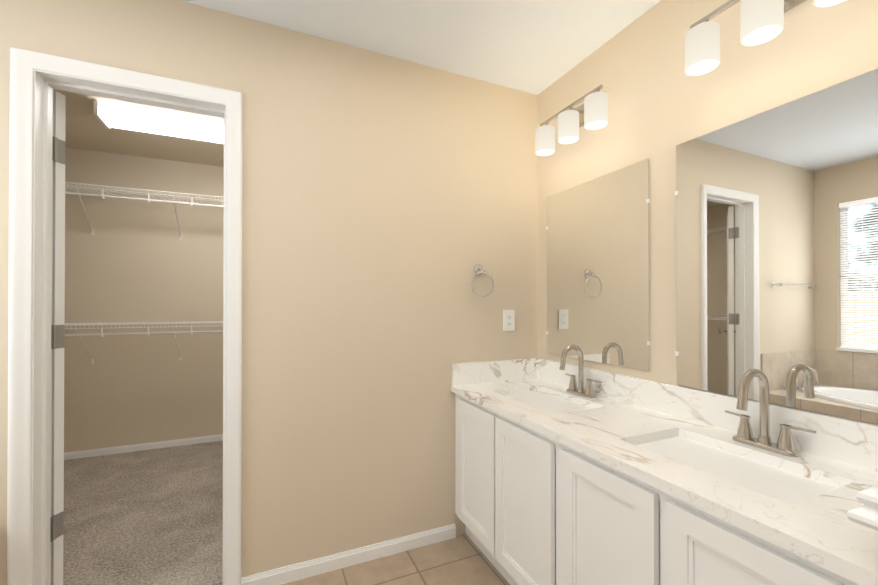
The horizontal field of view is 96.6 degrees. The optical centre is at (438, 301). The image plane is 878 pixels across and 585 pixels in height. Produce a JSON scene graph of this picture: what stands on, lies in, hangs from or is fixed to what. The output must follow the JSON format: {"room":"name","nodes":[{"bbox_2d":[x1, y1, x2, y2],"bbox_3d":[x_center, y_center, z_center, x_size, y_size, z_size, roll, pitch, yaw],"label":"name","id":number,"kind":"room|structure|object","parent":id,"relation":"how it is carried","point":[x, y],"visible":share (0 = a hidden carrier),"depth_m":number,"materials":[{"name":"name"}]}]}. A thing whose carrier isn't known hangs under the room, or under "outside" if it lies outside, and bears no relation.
{"room":"bathroom","nodes":[
{"label":"bathroom","id":0,"kind":"room"},
{"bbox_2d":[63,440,222,584],"bbox_3d":[-1.987,1.247,2.378,2.990,0.072,2.118,0,0,-24],"label":"floor carpet","id":1,"kind":"object","parent":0,"point":[150,517],"visible":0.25,"depth_m":2.19,"materials":[{"name":"grey carpet"}]},
{"bbox_2d":[64,147,223,452],"bbox_3d":[-2.392,0.017,3.298,2.990,2.420,0.120,0,0,-24],"label":"wall","id":2,"kind":"structure","parent":0,"point":[129,260],"depth_m":3.21,"materials":[{"name":"beige paint"}]},
{"bbox_2d":[64,434,222,459],"bbox_3d":[-2.365,1.195,3.230,2.750,0.065,0.013,0,0,-24],"label":"baseboard","id":3,"kind":"structure","parent":2,"relation":"attached to","point":[130,448],"depth_m":3.18,"materials":[{"name":"white paint"}]},
{"bbox_2d":[64,320,222,363],"bbox_3d":[-2.130,0.327,3.176,2.496,0.329,0.309,0,0,-24],"label":"closet shelf","id":4,"kind":"object","parent":2,"relation":"attached to","point":[102,334],"visible":0.46,"depth_m":3.00,"materials":[{"name":"white metal"}]},
{"bbox_2d":[65,182,223,239],"bbox_3d":[-2.130,-0.693,3.181,2.496,0.329,0.309,0,0,-24],"label":"closet shelf","id":5,"kind":"object","parent":2,"relation":"attached to","point":[149,200],"visible":0.46,"depth_m":3.02,"materials":[{"name":"white metal"}]},
{"bbox_2d":[0,0,537,584],"bbox_3d":[-1.129,0.009,1.574,3.903,2.420,0.120,0,0,-24],"label":"wall","id":6,"kind":"structure","parent":0,"point":[388,202],"depth_m":1.81,"materials":[{"name":"beige paint"}]},
{"bbox_2d":[51,91,65,584],"bbox_3d":[-1.761,0.197,1.548,0.587,2.015,0.175,0,0,6],"label":"closet door","id":7,"kind":"structure","parent":6,"relation":"in","point":[58,321],"depth_m":1.51,"materials":[{"name":"white paint"}]},
{"bbox_2d":[7,47,241,584],"bbox_3d":[-1.177,0.171,1.547,0.715,2.094,0.154,0,0,-24],"label":"door frame","id":8,"kind":"structure","parent":6,"relation":"attached to","point":[24,64],"depth_m":1.42,"materials":[{"name":"white paint"}]},
{"bbox_2d":[241,524,455,584],"bbox_3d":[-0.369,1.188,1.831,0.996,0.065,0.013,0,0,-24],"label":"baseboard","id":9,"kind":"structure","parent":6,"relation":"attached to","point":[297,571],"depth_m":1.79,"materials":[{"name":"white paint"}]},
{"bbox_2d":[471,264,493,297],"bbox_3d":[0.222,-0.113,2.076,0.141,0.180,0.055,0,0,-24],"label":"towel ring","id":10,"kind":"object","parent":6,"relation":"attached to","point":[478,269],"visible":1,"depth_m":2.07,"materials":[{"name":"silver metal"}]},
{"bbox_2d":[452,358,534,385],"bbox_3d":[0.312,0.379,2.132,0.531,0.115,0.020,0,0,-24],"label":"backsplash","id":11,"kind":"structure","parent":6,"relation":"attached to","point":[463,374],"depth_m":2.11,"materials":[{"name":"white stone"}]},
{"bbox_2d":[503,310,514,330],"bbox_3d":[0.390,0.103,2.175,0.072,0.116,0.009,0,0,-24],"label":"electrical outlet plate","id":12,"kind":"object","parent":6,"relation":"attached to","point":[508,320],"visible":1,"depth_m":2.17,"materials":[{"name":"white plastic"}]},
{"bbox_2d":[53,0,660,166],"bbox_3d":[-0.816,-1.235,0.874,3.903,0.060,5.840,0,0,-24],"label":"ceiling","id":13,"kind":"structure","parent":0,"point":[535,47],"depth_m":1.77,"materials":[{"name":"white paint"}]},
{"bbox_2d":[93,100,223,143],"bbox_3d":[-1.533,-1.153,2.662,1.220,0.084,0.210,0,0,-24],"label":"ceiling light","id":14,"kind":"object","parent":13,"relation":"in","point":[108,116],"visible":0.54,"depth_m":2.49,"materials":[{"name":"white paint"}]},
{"bbox_2d":[281,533,509,584],"bbox_3d":[-0.156,1.241,-0.004,3.399,0.060,3.722,0,0,-24],"label":"floor","id":15,"kind":"structure","parent":0,"point":[461,559],"depth_m":1.77,"materials":[{"name":"beige tile"}]},
{"bbox_2d":[451,382,874,584],"bbox_3d":[0.633,0.840,1.433,0.548,0.755,1.554,0,0,-24],"label":"bathroom vanity","id":16,"kind":"object","parent":15,"relation":"on","point":[620,479],"depth_m":1.20,"materials":[{"name":"white paint"}]},
{"bbox_2d":[451,378,877,584],"bbox_3d":[0.630,0.448,1.434,0.554,0.031,1.554,0,0,-24],"label":"countertop","id":17,"kind":"structure","parent":16,"relation":"on","point":[819,524],"depth_m":1.00,"materials":[{"name":"white stone"}]},
{"bbox_2d":[499,386,590,413],"bbox_3d":[0.483,0.530,1.769,0.296,0.153,0.460,0,0,-24],"label":"sink","id":18,"kind":"object","parent":17,"relation":"in","point":[556,403],"depth_m":1.84,"materials":[{"name":"white ceramic"}]},
{"bbox_2d":[559,345,602,397],"bbox_3d":[0.623,0.317,1.819,0.151,0.236,0.230,0,0,-24],"label":"faucet","id":19,"kind":"object","parent":17,"relation":"on","point":[588,392],"visible":1,"depth_m":1.82,"materials":[{"name":"silver metal"}]},
{"bbox_2d":[635,430,842,501],"bbox_3d":[0.786,0.527,1.086,0.296,0.153,0.460,0,0,-24],"label":"sink","id":20,"kind":"object","parent":17,"relation":"in","point":[787,483],"depth_m":1.09,"materials":[{"name":"white ceramic"}]},
{"bbox_2d":[725,369,815,456],"bbox_3d":[0.922,0.313,1.143,0.151,0.236,0.230,0,0,-24],"label":"faucet","id":21,"kind":"object","parent":17,"relation":"on","point":[785,445],"visible":1,"depth_m":1.15,"materials":[{"name":"silver metal"}]},
{"bbox_2d":[537,0,877,424],"bbox_3d":[1.361,0.004,0.625,0.120,2.420,3.632,0,0,-24],"label":"wall","id":22,"kind":"structure","parent":0,"point":[661,104],"depth_m":1.53,"materials":[{"name":"beige paint"}]},
{"bbox_2d":[535,85,607,155],"bbox_3d":[0.649,-0.873,1.886,0.161,0.198,0.439,0,0,-24],"label":"sconce","id":23,"kind":"object","parent":22,"relation":"attached to","point":[591,113],"visible":1,"depth_m":1.83,"materials":[{"name":"white glass"}]},
{"bbox_2d":[546,159,650,370],"bbox_3d":[0.730,-0.151,1.888,0.007,0.870,0.640,0,0,-24],"label":"mirror","id":24,"kind":"object","parent":22,"relation":"attached to","point":[597,229],"visible":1,"depth_m":1.82,"materials":[{"name":"clear glass"}]},
{"bbox_2d":[535,358,877,469],"bbox_3d":[0.867,0.376,1.559,0.020,0.115,1.518,0,0,-24],"label":"backsplash","id":25,"kind":"structure","parent":22,"relation":"attached to","point":[841,439],"depth_m":1.31,"materials":[{"name":"white stone"}]},
{"bbox_2d":[685,0,845,75],"bbox_3d":[0.972,-0.876,1.156,0.161,0.198,0.439,0,0,-24],"label":"sconce","id":26,"kind":"object","parent":22,"relation":"attached to","point":[761,21],"visible":1,"depth_m":1.19,"materials":[{"name":"white glass"}]},
{"bbox_2d":[675,68,877,423],"bbox_3d":[1.030,-0.141,1.208,0.010,0.910,0.621,0,0,-24],"label":"mirror","id":27,"kind":"object","parent":22,"relation":"attached to","point":[777,240],"visible":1,"depth_m":1.17,"materials":[{"name":"clear glass"}]},
{"bbox_3d":[0.979,0.781,0.645,0.557,0.865,0.165,0,0,-24],"label":"wall","id":28,"kind":"structure","parent":0,"visible":0},
{"bbox_2d":[846,484,877,530],"bbox_3d":[0.965,0.322,0.641,0.587,0.054,0.225,0,0,-24],"label":"towel","id":29,"kind":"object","parent":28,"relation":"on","point":[865,514],"depth_m":0.61,"materials":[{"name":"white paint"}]}
]}

